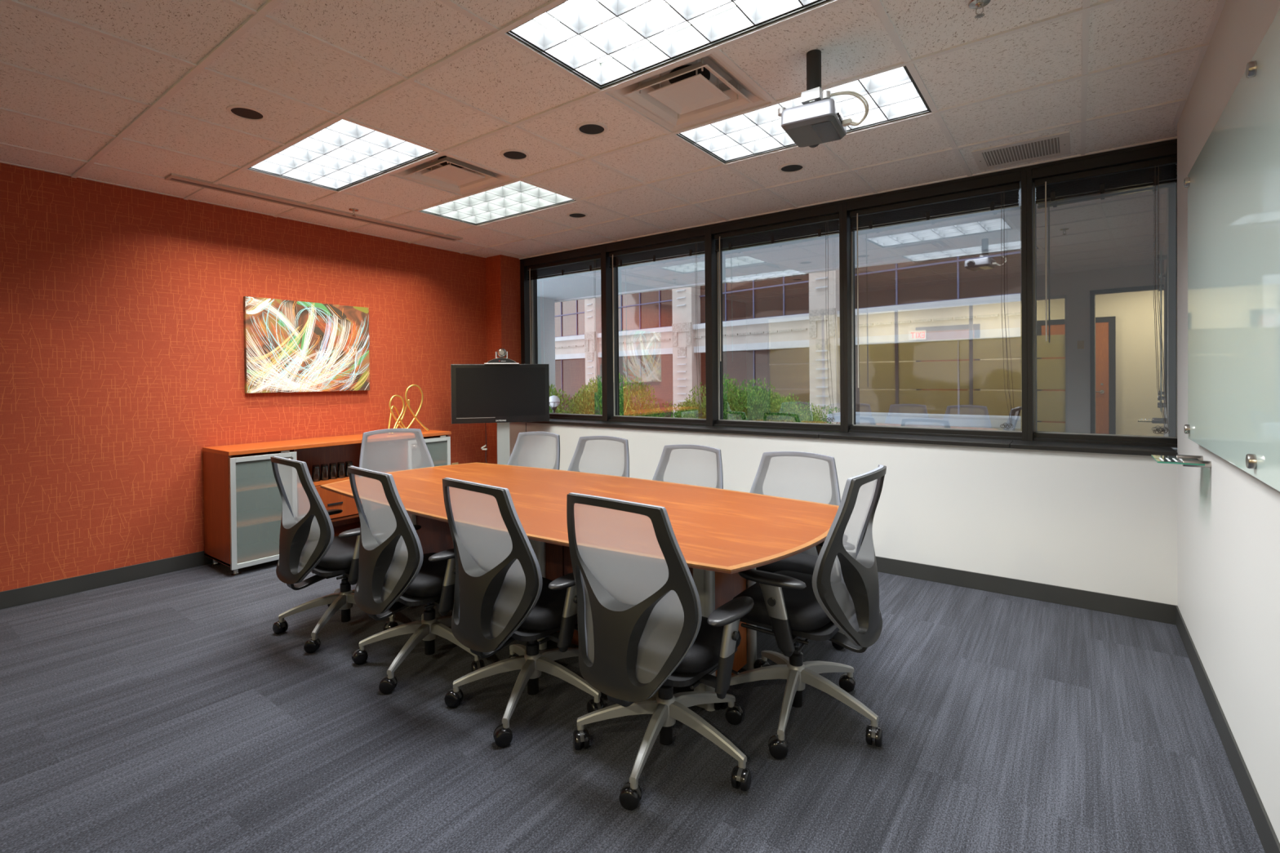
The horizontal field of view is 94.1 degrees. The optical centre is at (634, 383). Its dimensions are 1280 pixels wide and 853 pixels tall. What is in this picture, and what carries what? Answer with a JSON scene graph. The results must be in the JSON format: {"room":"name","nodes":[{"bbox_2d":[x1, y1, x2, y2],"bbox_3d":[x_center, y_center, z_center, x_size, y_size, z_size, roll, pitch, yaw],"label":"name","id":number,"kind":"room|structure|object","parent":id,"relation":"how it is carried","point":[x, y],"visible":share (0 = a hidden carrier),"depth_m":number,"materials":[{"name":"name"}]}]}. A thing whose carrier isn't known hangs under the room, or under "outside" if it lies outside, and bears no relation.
{"room":"conference room","nodes":[
{"label":"conference room","id":0,"kind":"room"},
{"bbox_2d":[0,162,488,591],"bbox_3d":[-3.217,-0.153,4.605,0.120,3.027,5.350,0,1,37],"label":"wall","id":1,"kind":"structure","parent":0,"point":[122,317],"depth_m":4.24,"materials":[{"name":"red paper"}]},
{"bbox_2d":[0,551,213,609],"bbox_3d":[-3.062,1.308,4.500,0.247,0.106,5.130,0,1,37],"label":"baseboard","id":2,"kind":"structure","parent":1,"relation":"attached to","point":[28,594],"depth_m":3.98,"materials":[{"name":"rubber"}]},
{"bbox_2d":[243,296,369,393],"bbox_3d":[-2.759,-0.311,5.084,0.038,0.761,1.014,0,1,37],"label":"print","id":3,"kind":"object","parent":1,"relation":"attached to","point":[290,345],"visible":1,"depth_m":5.02,"materials":[{"name":"multicoloured"}]},
{"bbox_2d":[480,422,487,462],"bbox_3d":[-1.524,0.863,5.998,0.108,0.920,0.094,-1,1,-42],"label":"hanging cable","id":4,"kind":"object","parent":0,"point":[482,447],"visible":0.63,"depth_m":6.01,"materials":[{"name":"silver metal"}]},
{"bbox_2d":[485,254,520,464],"bbox_3d":[-1.383,-0.188,6.761,0.247,3.027,0.540,0,1,37],"label":"wall pier","id":5,"kind":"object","parent":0,"point":[502,272],"depth_m":6.56,"materials":[{"name":"red paper"}]},
{"bbox_2d":[0,0,1226,259],"bbox_3d":[-0.738,-1.358,1.458,8.400,0.013,8.127,0,1,37],"label":"ceiling","id":6,"kind":"structure","parent":0,"point":[132,94],"depth_m":2.85,"materials":[{"name":"tile"}]},
{"bbox_2d":[226,104,267,120],"bbox_3d":[-1.950,-1.360,2.996,0.176,0.006,0.176,0,1,37],"label":"recessed light","id":7,"kind":"object","parent":6,"relation":"attached to","point":[244,112],"visible":1,"depth_m":2.99,"materials":[{"name":"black metal"}]},
{"bbox_2d":[231,107,262,119],"bbox_3d":[-1.950,-1.361,2.996,0.137,0.002,0.137,0,1,37],"label":"grille","id":8,"kind":"object","parent":7,"relation":"attached to","point":[242,113],"depth_m":2.99,"materials":[{"name":"black metal"}]},
{"bbox_2d":[164,173,462,240],"bbox_3d":[-2.372,-1.369,4.805,0.140,0.014,2.274,0,1,37],"label":"linear vent","id":9,"kind":"object","parent":6,"relation":"attached to","point":[171,177],"visible":1,"depth_m":4.53,"materials":[{"name":"beige metal"}]},
{"bbox_2d":[247,119,437,191],"bbox_3d":[-1.812,-1.430,3.651,1.193,0.122,0.584,0,1,37],"label":"ceiling light","id":10,"kind":"object","parent":6,"relation":"attached to","point":[344,153],"depth_m":3.69,"materials":[{"name":"grey plastic"}]},
{"bbox_2d":[348,208,358,216],"bbox_3d":[-2.220,-1.349,4.706,0.072,0.052,0.072,0,1,37],"label":"sprinkler head","id":11,"kind":"object","parent":6,"relation":"attached to","point":[353,210],"visible":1,"depth_m":4.70},
{"bbox_2d":[391,154,515,195],"bbox_3d":[-1.204,-1.425,3.958,0.584,0.118,0.584,0,1,37],"label":"ceiling vent","id":12,"kind":"object","parent":6,"relation":"in","point":[443,171],"visible":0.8,"depth_m":3.98,"materials":[{"name":"white metal"}]},
{"bbox_2d":[418,181,576,225],"bbox_3d":[-1.084,-1.446,4.628,1.193,0.122,0.584,0,1,37],"label":"ceiling light","id":13,"kind":"object","parent":6,"relation":"attached to","point":[518,197],"depth_m":4.69,"materials":[{"name":"grey plastic"}]},
{"bbox_2d":[499,148,529,160],"bbox_3d":[-0.722,-1.376,3.586,0.176,0.006,0.176,0,1,37],"label":"ceiling speaker","id":14,"kind":"object","parent":6,"relation":"attached to","point":[511,153],"visible":1,"depth_m":3.58,"materials":[{"name":"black metal"}]},
{"bbox_2d":[503,151,526,159],"bbox_3d":[-0.722,-1.378,3.586,0.137,0.002,0.137,0,1,37],"label":"grille","id":15,"kind":"object","parent":14,"relation":"attached to","point":[507,154],"depth_m":3.58,"materials":[{"name":"black metal"}]},
{"bbox_2d":[566,212,587,217],"bbox_3d":[-0.473,-1.390,4.919,0.176,0.006,0.176,0,1,37],"label":"ceiling speaker","id":16,"kind":"object","parent":6,"relation":"attached to","point":[573,215],"visible":1,"depth_m":4.91,"materials":[{"name":"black metal"}]},
{"bbox_2d":[568,213,585,217],"bbox_3d":[-0.473,-1.391,4.919,0.137,0.002,0.137,0,1,37],"label":"grille","id":17,"kind":"object","parent":16,"relation":"attached to","point":[571,215],"depth_m":4.91,"materials":[{"name":"black metal"}]},
{"bbox_2d":[575,121,608,135],"bbox_3d":[-0.233,-1.377,3.222,0.176,0.006,0.176,0,1,37],"label":"ceiling speaker","id":18,"kind":"object","parent":6,"relation":"attached to","point":[587,128],"visible":1,"depth_m":3.22,"materials":[{"name":"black metal"}]},
{"bbox_2d":[578,124,604,133],"bbox_3d":[-0.233,-1.379,3.222,0.137,0.002,0.137,0,1,37],"label":"grille","id":19,"kind":"object","parent":18,"relation":"attached to","point":[583,128],"depth_m":3.22,"materials":[{"name":"black metal"}]},
{"bbox_2d":[506,0,830,88],"bbox_3d":[0.144,-1.435,2.194,1.193,0.122,0.584,0,1,37],"label":"ceiling light","id":20,"kind":"object","parent":6,"relation":"attached to","point":[605,43],"depth_m":2.39,"materials":[{"name":"grey plastic"}]},
{"bbox_2d":[606,51,770,131],"bbox_3d":[0.263,-1.429,2.865,0.584,0.118,0.584,0,1,37],"label":"ceiling vent","id":21,"kind":"object","parent":6,"relation":"in","point":[705,87],"visible":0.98,"depth_m":2.88,"materials":[{"name":"white metal"}]},
{"bbox_2d":[777,162,805,173],"bbox_3d":[1.016,-1.394,3.852,0.176,0.006,0.176,0,1,37],"label":"ceiling speaker","id":22,"kind":"object","parent":6,"relation":"attached to","point":[793,166],"visible":1,"depth_m":3.85,"materials":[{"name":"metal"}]},
{"bbox_2d":[781,164,802,171],"bbox_3d":[1.016,-1.395,3.852,0.137,0.002,0.137,0,1,37],"label":"grille","id":23,"kind":"object","parent":22,"relation":"attached to","point":[784,167],"depth_m":3.85,"materials":[{"name":"black metal"}]},
{"bbox_2d":[675,65,931,163],"bbox_3d":[0.872,-1.450,3.172,1.193,0.122,0.584,0,1,37],"label":"ceiling light","id":24,"kind":"object","parent":6,"relation":"attached to","point":[894,95],"depth_m":3.19,"materials":[{"name":"grey plastic"}]},
{"bbox_2d":[777,48,868,147],"bbox_3d":[0.822,-1.231,2.557,0.364,0.306,0.300,0,1,37],"label":"ceiling projector","id":25,"kind":"object","parent":6,"relation":"hanging from","point":[819,120],"visible":1,"depth_m":2.48,"materials":[{"name":"grey plastic"}]},
{"bbox_2d":[968,0,990,18],"bbox_3d":[1.250,-1.358,2.159,0.072,0.052,0.072,0,1,37],"label":"sprinkler head","id":26,"kind":"object","parent":6,"relation":"attached to","point":[973,4],"visible":1,"depth_m":2.15},
{"bbox_2d":[971,130,1070,170],"bbox_3d":[2.347,-1.403,3.616,0.480,0.010,0.410,0,1,37],"label":"ceiling vent","id":27,"kind":"object","parent":6,"relation":"in","point":[1056,144],"visible":1,"depth_m":3.60,"materials":[{"name":"white metal"}]},
{"bbox_2d":[0,560,1264,852],"bbox_3d":[-1.007,1.425,1.924,9.400,0.120,7.550,0,1,37],"label":"floor","id":28,"kind":"structure","parent":0,"point":[167,713],"depth_m":2.24,"materials":[{"name":"carpet"}]},
{"bbox_2d":[202,429,451,576],"bbox_3d":[-2.477,0.908,5.042,0.520,0.885,1.838,0,1,37],"label":"credenza","id":29,"kind":"object","parent":28,"relation":"on","point":[242,503],"visible":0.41,"depth_m":4.63,"materials":[{"name":"brown wood"}]},
{"bbox_2d":[311,466,320,481],"bbox_3d":[-2.553,0.723,4.772,0.063,0.118,0.063,0,1,37],"label":"glass tumbler","id":30,"kind":"object","parent":29,"relation":"on","point":[313,467],"visible":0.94,"depth_m":4.78,"materials":[{"name":"black glass"}]},
{"bbox_2d":[320,465,328,480],"bbox_3d":[-2.513,0.722,4.827,0.063,0.118,0.063,0,1,37],"label":"glass tumbler","id":31,"kind":"object","parent":29,"relation":"on","point":[322,466],"visible":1,"depth_m":4.84,"materials":[{"name":"black"}]},
{"bbox_2d":[202,429,451,455],"bbox_3d":[-2.486,0.480,5.043,0.506,0.028,1.838,0,1,37],"label":"countertop","id":32,"kind":"structure","parent":29,"relation":"on","point":[268,446],"depth_m":4.63,"materials":[{"name":"brown wood"}]},
{"bbox_2d":[328,462,335,478],"bbox_3d":[-2.509,0.721,4.946,0.063,0.118,0.063,0,1,37],"label":"glass tumbler","id":33,"kind":"object","parent":29,"relation":"on","point":[330,463],"visible":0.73,"depth_m":4.95,"materials":[{"name":"black glass"}]},
{"bbox_2d":[328,463,337,479],"bbox_3d":[-2.472,0.721,4.882,0.063,0.118,0.063,0,1,37],"label":"glass tumbler","id":34,"kind":"object","parent":29,"relation":"on","point":[332,464],"visible":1,"depth_m":4.89,"materials":[{"name":"black glass"}]},
{"bbox_2d":[337,462,344,476],"bbox_3d":[-2.468,0.720,5.001,0.063,0.118,0.063,0,1,37],"label":"glass tumbler","id":35,"kind":"object","parent":29,"relation":"on","point":[338,462],"visible":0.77,"depth_m":5.00,"materials":[{"name":"black"}]},
{"bbox_2d":[337,462,345,478],"bbox_3d":[-2.432,0.720,4.936,0.063,0.118,0.063,0,1,37],"label":"glass tumbler","id":36,"kind":"object","parent":29,"relation":"on","point":[339,464],"visible":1,"depth_m":4.94,"materials":[{"name":"black glass"}]},
{"bbox_2d":[235,458,446,528],"bbox_3d":[-2.492,0.924,5.054,0.466,0.364,1.790,0,1,37],"label":"shelf","id":37,"kind":"object","parent":29,"relation":"attached to","point":[259,502],"depth_m":4.72,"materials":[{"name":"brown wood"}]},
{"bbox_2d":[345,462,352,476],"bbox_3d":[-2.391,0.720,4.991,0.063,0.118,0.063,0,1,37],"label":"glass tumbler","id":38,"kind":"object","parent":29,"relation":"on","point":[347,463],"visible":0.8,"depth_m":4.99,"materials":[{"name":"black glass"}]},
{"bbox_2d":[387,395,406,428],"bbox_3d":[-2.171,0.286,5.465,0.113,0.365,0.231,0,1,26],"label":"knot sculpture","id":39,"kind":"object","parent":29,"relation":"on","point":[391,414],"visible":0.76,"depth_m":5.45,"materials":[{"name":"gold metal"}]},
{"bbox_2d":[395,384,429,431],"bbox_3d":[-2.114,0.235,5.620,0.108,0.455,0.326,0,1,44],"label":"knot sculpture","id":40,"kind":"object","parent":29,"relation":"on","point":[407,402],"visible":0.89,"depth_m":5.61,"materials":[{"name":"gold metal"}]},
{"bbox_2d":[270,455,398,653],"bbox_3d":[-1.622,0.868,3.335,0.682,0.979,0.686,0,1,41],"label":"chair","id":41,"kind":"object","parent":28,"relation":"on","point":[308,544],"visible":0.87,"depth_m":3.10,"materials":[{"name":"black"}]},
{"bbox_2d":[359,428,434,523],"bbox_3d":[-1.546,0.839,4.094,0.658,1.023,0.684,0,1,45],"label":"chair","id":42,"kind":"object","parent":28,"relation":"on","point":[379,448],"visible":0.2,"depth_m":4.28,"materials":[{"name":"black fabric"}]},
{"bbox_2d":[347,466,484,694],"bbox_3d":[-1.008,0.868,2.923,0.699,0.977,0.681,0,1,43],"label":"chair","id":43,"kind":"object","parent":28,"relation":"on","point":[393,567],"visible":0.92,"depth_m":2.69,"materials":[{"name":"black plastic"}]},
{"bbox_2d":[351,648,367,657],"bbox_3d":[-1.335,1.297,2.892,0.067,0.058,0.019,-1,1,-38],"label":"hood","id":44,"kind":"object","parent":43,"relation":"attached to","point":[358,652],"depth_m":2.88,"materials":[{"name":"grey plastic"}]},
{"bbox_2d":[381,675,396,684],"bbox_3d":[-1.085,1.297,2.623,0.067,0.058,0.019,0,0,2],"label":"hood","id":45,"kind":"object","parent":43,"relation":"attached to","point":[388,679],"depth_m":2.61,"materials":[{"name":"grey"}]},
{"bbox_2d":[475,660,479,669],"bbox_3d":[-0.729,1.293,2.766,0.019,0.058,0.067,-1,1,-23],"label":"hood","id":46,"kind":"object","parent":43,"relation":"attached to","point":[477,662],"depth_m":2.74,"materials":[{"name":"grey plastic"}]},
{"bbox_2d":[497,422,510,465],"bbox_3d":[-1.316,0.682,5.973,0.600,1.300,0.400,-1,1,-14],"label":"stand","id":47,"kind":"object","parent":28,"relation":"on","point":[503,428],"visible":0.11,"depth_m":5.95,"materials":[{"name":"silver metal"}]},
{"bbox_2d":[450,364,549,423],"bbox_3d":[-1.330,0.097,5.926,0.947,0.579,0.087,-1,1,-14],"label":"television","id":48,"kind":"object","parent":47,"relation":"attached to","point":[480,393],"visible":1,"depth_m":5.88,"materials":[{"name":"black plastic"}]},
{"bbox_2d":[484,347,519,364],"bbox_3d":[-1.317,-0.272,5.893,0.336,0.159,0.098,-1,1,-14],"label":"camera","id":49,"kind":"object","parent":48,"relation":"on","point":[501,353],"visible":1,"depth_m":5.87,"materials":[{"name":"white metal"}]},
{"bbox_2d":[484,363,519,364],"bbox_3d":[-1.317,-0.197,5.899,0.336,0.010,0.070,-1,1,-14],"label":"shelf","id":50,"kind":"object","parent":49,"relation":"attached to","point":[484,363],"depth_m":5.86,"materials":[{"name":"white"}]},
{"bbox_2d":[442,477,604,747],"bbox_3d":[-0.441,0.864,2.553,0.682,0.980,0.683,0,1,41],"label":"chair","id":51,"kind":"object","parent":28,"relation":"on","point":[502,597],"visible":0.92,"depth_m":2.32,"materials":[{"name":"black plastic"}]},
{"bbox_2d":[447,688,462,698],"bbox_3d":[-0.761,1.295,2.509,0.067,0.058,0.019,0,1,17],"label":"hood","id":52,"kind":"object","parent":51,"relation":"attached to","point":[453,693],"depth_m":2.49,"materials":[{"name":"grey"}]},
{"bbox_2d":[493,725,512,736],"bbox_3d":[-0.495,1.295,2.238,0.067,0.058,0.019,-1,1,-23],"label":"hood","id":53,"kind":"object","parent":51,"relation":"attached to","point":[500,730],"depth_m":2.23,"materials":[{"name":"grey plastic"}]},
{"bbox_2d":[591,697,600,710],"bbox_3d":[-0.159,1.291,2.424,0.019,0.058,0.067,-1,1,-33],"label":"hood","id":54,"kind":"object","parent":51,"relation":"attached to","point":[596,702],"depth_m":2.40,"materials":[{"name":"grey"}]},
{"bbox_2d":[506,431,559,470],"bbox_3d":[-0.890,0.861,4.405,0.674,0.963,0.659,-1,1,-3],"label":"chair","id":55,"kind":"object","parent":28,"relation":"on","point":[529,446],"visible":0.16,"depth_m":4.61,"materials":[{"name":"black fabric"}]},
{"bbox_2d":[320,462,839,711],"bbox_3d":[-0.442,0.978,3.254,3.000,0.740,1.370,0,1,37],"label":"conference table","id":56,"kind":"object","parent":28,"relation":"on","point":[720,534],"visible":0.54,"depth_m":2.90,"materials":[{"name":"brown wood"}]},
{"bbox_2d":[567,435,629,477],"bbox_3d":[-0.367,0.859,3.992,0.682,0.963,0.652,0,1,34],"label":"chair","id":57,"kind":"object","parent":28,"relation":"on","point":[613,451],"visible":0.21,"depth_m":4.22,"materials":[{"name":"black fabric"}]},
{"bbox_2d":[566,492,754,810],"bbox_3d":[0.093,0.861,2.172,0.682,0.983,0.636,0,1,22],"label":"chair","id":58,"kind":"object","parent":28,"relation":"on","point":[646,637],"visible":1,"depth_m":1.97,"materials":[{"name":"black plastic"}]},
{"bbox_2d":[579,729,584,742],"bbox_3d":[-0.199,1.293,2.211,0.019,0.058,0.067,-1,1,-13],"label":"hood","id":59,"kind":"object","parent":58,"relation":"attached to","point":[581,731],"depth_m":2.19,"materials":[{"name":"grey plastic"}]},
{"bbox_2d":[620,783,641,797],"bbox_3d":[-0.013,1.294,1.909,0.067,0.058,0.019,0,1,17],"label":"hood","id":60,"kind":"object","parent":58,"relation":"attached to","point":[634,789],"depth_m":1.90,"materials":[{"name":"grey plastic"}]},
{"bbox_2d":[725,704,742,713],"bbox_3d":[0.395,1.286,2.369,0.067,0.058,0.019,0,1,17],"label":"hood","id":61,"kind":"object","parent":58,"relation":"attached to","point":[736,708],"depth_m":2.36,"materials":[{"name":"grey plastic"}]},
{"bbox_2d":[736,767,742,782],"bbox_3d":[0.355,1.290,1.989,0.019,0.058,0.067,0,1,27],"label":"hood","id":62,"kind":"object","parent":58,"relation":"attached to","point":[739,770],"depth_m":1.97,"materials":[{"name":"grey plastic"}]},
{"bbox_2d":[652,444,723,488],"bbox_3d":[0.203,0.867,3.574,0.673,0.945,0.655,0,1,12],"label":"chair","id":63,"kind":"object","parent":28,"relation":"on","point":[700,465],"visible":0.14,"depth_m":3.77,"materials":[{"name":"black fabric"}]},
{"bbox_2d":[749,451,844,654],"bbox_3d":[0.764,0.866,3.149,0.682,0.945,0.654,0,1,37],"label":"chair","id":64,"kind":"object","parent":28,"relation":"on","point":[803,485],"visible":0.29,"depth_m":3.32,"materials":[{"name":"black fabric"}]},
{"bbox_2d":[713,464,886,759],"bbox_3d":[0.672,0.834,2.421,0.652,1.023,0.694,0,1,37],"label":"chair","id":65,"kind":"object","parent":28,"relation":"on","point":[843,586],"visible":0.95,"depth_m":2.22,"materials":[{"name":"black plastic"}]},
{"bbox_2d":[755,659,767,666],"bbox_3d":[0.590,1.281,2.750,0.067,0.058,0.019,-1,1,-23],"label":"hood","id":66,"kind":"object","parent":65,"relation":"attached to","point":[759,663],"depth_m":2.73,"materials":[{"name":"grey plastic"}]},
{"bbox_2d":[768,736,787,747],"bbox_3d":[0.519,1.287,2.155,0.067,0.058,0.019,0,1,7],"label":"hood","id":67,"kind":"object","parent":65,"relation":"attached to","point":[774,740],"depth_m":2.14,"materials":[{"name":"grey plastic"}]},
{"bbox_2d":[839,674,855,684],"bbox_3d":[0.930,1.279,2.603,0.067,0.058,0.019,0,1,27],"label":"hood","id":68,"kind":"object","parent":65,"relation":"attached to","point":[844,678],"depth_m":2.59,"materials":[{"name":"grey plastic"}]},
{"bbox_2d":[871,725,875,737],"bbox_3d":[0.891,1.283,2.217,0.019,0.058,0.067,0,1,27],"label":"hood","id":69,"kind":"object","parent":65,"relation":"attached to","point":[873,727],"depth_m":2.20,"materials":[{"name":"grey"}]},
{"bbox_2d":[509,422,1177,605],"bbox_3d":[1.086,0.860,4.957,5.863,0.918,0.510,0,1,37],"label":"wall","id":70,"kind":"structure","parent":0,"point":[1097,522],"depth_m":3.73,"materials":[{"name":"grey paint"}]},
{"bbox_2d":[520,246,604,421],"bbox_3d":[-0.735,-0.500,6.411,1.211,1.758,0.200,0,1,37],"label":"window","id":71,"kind":"structure","parent":70,"relation":"in","point":[526,340],"depth_m":6.66,"materials":[{"name":"black metal"}]},
{"bbox_2d":[526,254,600,413],"bbox_3d":[-0.755,-0.500,6.358,1.092,1.614,0.062,0,1,37],"label":"window blind","id":72,"kind":"object","parent":71,"relation":"attached to","point":[593,263],"visible":0.93,"depth_m":6.32,"materials":[{"name":"black"}]},
{"bbox_2d":[603,227,709,426],"bbox_3d":[0.231,-0.502,5.691,1.198,1.758,0.200,0,1,37],"label":"window","id":73,"kind":"structure","parent":70,"relation":"in","point":[611,390],"depth_m":5.96,"materials":[{"name":"black metal"}]},
{"bbox_2d":[608,236,704,417],"bbox_3d":[0.199,-0.503,5.649,1.109,1.614,0.062,0,1,37],"label":"window blind","id":74,"kind":"object","parent":73,"relation":"attached to","point":[693,246],"visible":0.95,"depth_m":5.62,"materials":[{"name":"black"}]},
{"bbox_2d":[707,203,844,432],"bbox_3d":[1.184,-0.505,4.982,1.177,1.758,0.200,0,1,37],"label":"window","id":75,"kind":"structure","parent":70,"relation":"in","point":[715,366],"depth_m":5.16,"materials":[{"name":"black"}]},
{"bbox_2d":[714,213,839,422],"bbox_3d":[1.153,-0.505,4.938,1.091,1.614,0.062,0,1,37],"label":"window blind","id":76,"kind":"object","parent":75,"relation":"attached to","point":[825,225],"visible":0.94,"depth_m":4.89,"materials":[{"name":"black"}]},
{"bbox_2d":[520,138,1177,261],"bbox_3d":[1.015,-1.543,5.104,5.583,0.330,0.220,0,1,37],"label":"trim","id":77,"kind":"structure","parent":70,"relation":"attached to","point":[1175,140],"depth_m":4.30,"materials":[{"name":"black metal"}]},
{"bbox_2d":[525,418,1177,456],"bbox_3d":[0.841,0.391,4.970,5.453,0.026,0.292,0,1,37],"label":"window sill","id":78,"kind":"structure","parent":70,"relation":"on","point":[1000,443],"depth_m":4.13,"materials":[{"name":"black metal"}]},
{"bbox_2d":[843,169,1026,440],"bbox_3d":[2.126,-0.507,4.281,1.172,1.758,0.200,0,1,37],"label":"window","id":79,"kind":"structure","parent":70,"relation":"in","point":[849,307],"depth_m":4.27,"materials":[{"name":"black"}]},
{"bbox_2d":[849,182,1019,428],"bbox_3d":[2.094,-0.507,4.238,1.090,1.614,0.062,0,1,37],"label":"window blind","id":80,"kind":"object","parent":79,"relation":"attached to","point":[1002,197],"visible":1,"depth_m":4.19,"materials":[{"name":"black"}]},
{"bbox_2d":[875,555,1177,624],"bbox_3d":[0.772,1.270,4.875,5.456,0.106,0.008,0,1,37],"label":"baseboard","id":81,"kind":"structure","parent":70,"relation":"attached to","point":[1113,604],"depth_m":3.63,"materials":[{"name":"rubber"}]},
{"bbox_2d":[1026,142,1177,447],"bbox_3d":[2.919,-0.509,3.690,0.804,1.758,0.200,0,1,37],"label":"window","id":82,"kind":"structure","parent":70,"relation":"in","point":[1170,149],"depth_m":3.75,"materials":[{"name":"black metal"}]},
{"bbox_2d":[1034,155,1177,434],"bbox_3d":[2.873,-0.509,3.657,0.688,1.614,0.062,0,1,37],"label":"window blind","id":83,"kind":"object","parent":82,"relation":"attached to","point":[1160,171],"visible":0.98,"depth_m":3.62,"materials":[{"name":"black"}]},
{"bbox_2d":[826,412,1021,439],"bbox_3d":[5.498,1.007,6.157,6.820,1.225,0.680,0,1,37],"label":"wall","id":84,"kind":"structure","parent":0,"point":[909,420],"depth_m":7.21,"materials":[{"name":"stone"}]},
{"bbox_2d":[1177,0,1279,843],"bbox_3d":[1.537,-0.166,1.239,0.120,3.027,5.430,0,1,37],"label":"wall","id":85,"kind":"structure","parent":0,"point":[1228,518],"depth_m":2.13,"materials":[{"name":"grey paint"}]},
{"bbox_2d":[1151,454,1211,467],"bbox_3d":[2.344,0.329,2.560,0.166,0.028,0.262,0,1,37],"label":"marker tray","id":86,"kind":"object","parent":85,"relation":"attached to","point":[1186,460],"visible":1,"depth_m":2.52,"materials":[{"name":"silver glass"}]},
{"bbox_2d":[1151,454,1204,464],"bbox_3d":[2.336,0.329,2.566,0.145,0.006,0.260,0,1,37],"label":"glass shelf","id":87,"kind":"object","parent":86,"relation":"attached to","point":[1180,459],"depth_m":2.56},
{"bbox_2d":[1175,605,1279,852],"bbox_3d":[1.416,1.296,1.179,0.008,0.106,5.152,0,1,37],"label":"baseboard","id":88,"kind":"structure","parent":85,"relation":"attached to","point":[1268,837],"depth_m":2.05,"materials":[{"name":"rubber"}]},
{"bbox_2d":[1183,8,1279,491],"bbox_3d":[1.712,-0.327,1.621,0.052,1.180,2.595,0,1,37],"label":"board","id":89,"kind":"object","parent":85,"relation":"attached to","point":[1233,184],"visible":1,"depth_m":1.81,"materials":[{"name":"white glass"}]},
{"bbox_3d":[-0.199,-8.379,8.902,48.000,12.650,4.510,0,1,37],"label":"wall","id":90,"kind":"structure","parent":0,"visible":0},
{"bbox_2d":[537,188,1035,302],"bbox_3d":[1.512,-2.145,7.830,28.000,0.730,4.720,0,1,37],"label":"soffit","id":91,"kind":"structure","parent":90,"relation":"attached to","point":[980,233],"depth_m":8.46,"materials":[{"name":"grey paint"}]},
{"label":"outside","id":92,"kind":"structure","parent":0,"visible":0},
{"bbox_3d":[9.317,1.525,21.650,80.000,0.150,36.080,0,1,37],"label":"trim","id":93,"kind":"structure","parent":92,"visible":0},
{"bbox_2d":[537,296,555,413],"bbox_3d":[-2.539,-0.095,13.103,1.615,3.450,0.610,0,1,37],"label":"pillar","id":94,"kind":"structure","parent":93,"relation":"on","point":[545,306],"depth_m":12.67,"materials":[{"name":"grey paint"}]},
{"bbox_2d":[549,395,560,413],"bbox_3d":[-1.303,0.920,9.649,0.216,1.460,0.216,0,1,37],"label":"globe lamp","id":95,"kind":"object","parent":93,"relation":"on","point":[554,401],"visible":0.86,"depth_m":9.58,"materials":[{"name":"white glass"}]},
{"bbox_2d":[549,383,586,419],"bbox_3d":[-1.686,0.744,10.965,1.707,1.803,1.347,0,1,37],"label":"shrub","id":96,"kind":"object","parent":93,"relation":"on","point":[555,392],"visible":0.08,"depth_m":10.84,"materials":[{"name":"green plant"}]},
{"bbox_2d":[568,378,627,421],"bbox_3d":[-0.775,0.761,11.328,1.137,1.746,1.742,0,1,24],"label":"shrub","id":97,"kind":"object","parent":93,"relation":"on","point":[580,402],"visible":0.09,"depth_m":11.14,"materials":[{"name":"green plant"}]},
{"bbox_2d":[569,373,637,413],"bbox_3d":[-0.674,0.724,12.719,1.472,2.013,1.396,-1,1,-30],"label":"shrub","id":98,"kind":"object","parent":93,"relation":"on","point":[597,378],"visible":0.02,"depth_m":12.62,"materials":[{"name":"green plant"}]},
{"bbox_2d":[577,377,660,422],"bbox_3d":[-0.295,0.795,10.860,1.396,1.882,1.472,-1,1,-33],"label":"shrub","id":99,"kind":"object","parent":93,"relation":"on","point":[623,410],"visible":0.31,"depth_m":10.62,"materials":[{"name":"green plant"}]},
{"bbox_2d":[640,396,705,426],"bbox_3d":[0.651,0.933,10.982,1.598,1.383,1.284,-1,1,-3],"label":"shrub","id":100,"kind":"object","parent":93,"relation":"on","point":[682,412],"visible":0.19,"depth_m":10.80,"materials":[{"name":"green plant"}]},
{"bbox_2d":[681,382,738,420],"bbox_3d":[1.425,0.783,11.082,1.137,1.666,1.742,-1,1,-19],"label":"shrub","id":101,"kind":"object","parent":93,"relation":"on","point":[701,389],"visible":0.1,"depth_m":10.71,"materials":[{"name":"green plant"}]},
{"bbox_2d":[702,373,791,429],"bbox_3d":[2.027,0.756,10.769,1.550,1.926,1.469,0,1,13],"label":"shrub","id":102,"kind":"object","parent":93,"relation":"on","point":[748,393],"visible":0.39,"depth_m":10.46,"materials":[{"name":"green plant"}]},
{"bbox_2d":[737,391,828,431],"bbox_3d":[2.699,0.851,10.801,1.449,1.513,1.809,0,1,37],"label":"shrub","id":103,"kind":"object","parent":93,"relation":"on","point":[793,402],"visible":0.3,"depth_m":10.39,"materials":[{"name":"green plant"}]},
{"bbox_2d":[554,248,1021,423],"bbox_3d":[8.090,-4.684,20.999,8.270,12.400,58.001,-1,1,-44],"label":"office building","id":104,"kind":"structure","parent":93,"relation":"on","point":[931,331],"depth_m":17.48,"materials":[{"name":"stone"}]},
{"bbox_2d":[782,404,839,431],"bbox_3d":[3.371,0.979,10.682,1.742,1.248,1.137,0,1,27],"label":"shrub","id":105,"kind":"object","parent":93,"relation":"on","point":[815,419],"visible":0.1,"depth_m":10.61,"materials":[{"name":"green plant"}]},
{"bbox_2d":[1020,182,1177,448],"bbox_3d":[7.954,-0.108,3.925,9.010,3.450,1.300,0,1,37],"label":"wall","id":106,"kind":"structure","parent":93,"relation":"on","point":[1097,372],"depth_m":5.68,"materials":[{"name":"grey"}]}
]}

